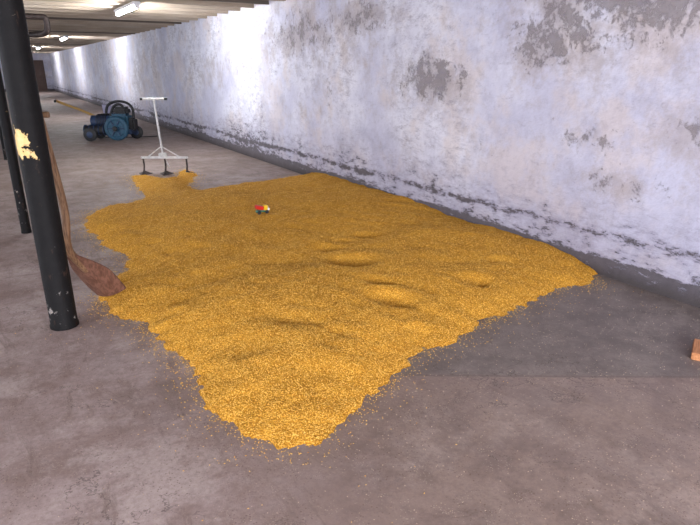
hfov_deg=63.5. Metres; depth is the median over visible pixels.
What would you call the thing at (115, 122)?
machine
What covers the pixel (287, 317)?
heap
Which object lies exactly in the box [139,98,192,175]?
rake
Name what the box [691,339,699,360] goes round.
timber offcut
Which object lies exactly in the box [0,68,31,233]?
column
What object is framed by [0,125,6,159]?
column
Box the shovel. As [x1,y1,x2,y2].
[42,112,125,296]
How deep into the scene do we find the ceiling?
11.21 m
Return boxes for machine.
[54,100,155,140]
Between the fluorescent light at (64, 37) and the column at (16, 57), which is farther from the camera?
the fluorescent light at (64, 37)
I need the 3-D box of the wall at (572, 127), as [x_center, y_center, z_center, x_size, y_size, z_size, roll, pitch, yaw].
[-8.143,-6.696,20.308,0.300,2.640,51.600,-11,22,-29]
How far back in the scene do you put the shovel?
3.86 m
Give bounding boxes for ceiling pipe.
[25,13,50,37]
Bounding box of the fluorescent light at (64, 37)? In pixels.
[59,35,68,40]
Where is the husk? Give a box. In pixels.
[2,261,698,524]
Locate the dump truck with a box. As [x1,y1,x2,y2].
[254,204,269,214]
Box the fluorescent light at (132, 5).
[114,1,140,15]
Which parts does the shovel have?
handle, blade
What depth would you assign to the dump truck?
5.90 m
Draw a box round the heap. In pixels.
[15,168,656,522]
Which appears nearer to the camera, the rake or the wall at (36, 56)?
the rake
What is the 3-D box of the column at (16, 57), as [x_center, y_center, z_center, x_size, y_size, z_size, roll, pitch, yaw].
[-1.872,-0.788,3.303,0.312,2.540,0.312,-11,22,-29]
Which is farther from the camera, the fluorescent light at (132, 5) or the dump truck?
the fluorescent light at (132, 5)
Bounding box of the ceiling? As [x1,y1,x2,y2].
[23,0,285,52]
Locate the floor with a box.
[0,91,699,524]
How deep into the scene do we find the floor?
2.71 m
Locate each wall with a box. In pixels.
[0,53,54,91]
[49,0,699,307]
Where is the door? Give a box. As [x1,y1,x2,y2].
[33,60,47,90]
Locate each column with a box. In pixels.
[0,0,78,330]
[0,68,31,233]
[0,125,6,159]
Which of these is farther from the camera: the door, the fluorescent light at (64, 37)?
the door
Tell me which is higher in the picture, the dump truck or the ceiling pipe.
the ceiling pipe
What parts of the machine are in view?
tiller arm, motor, rail handle, rail handle, casing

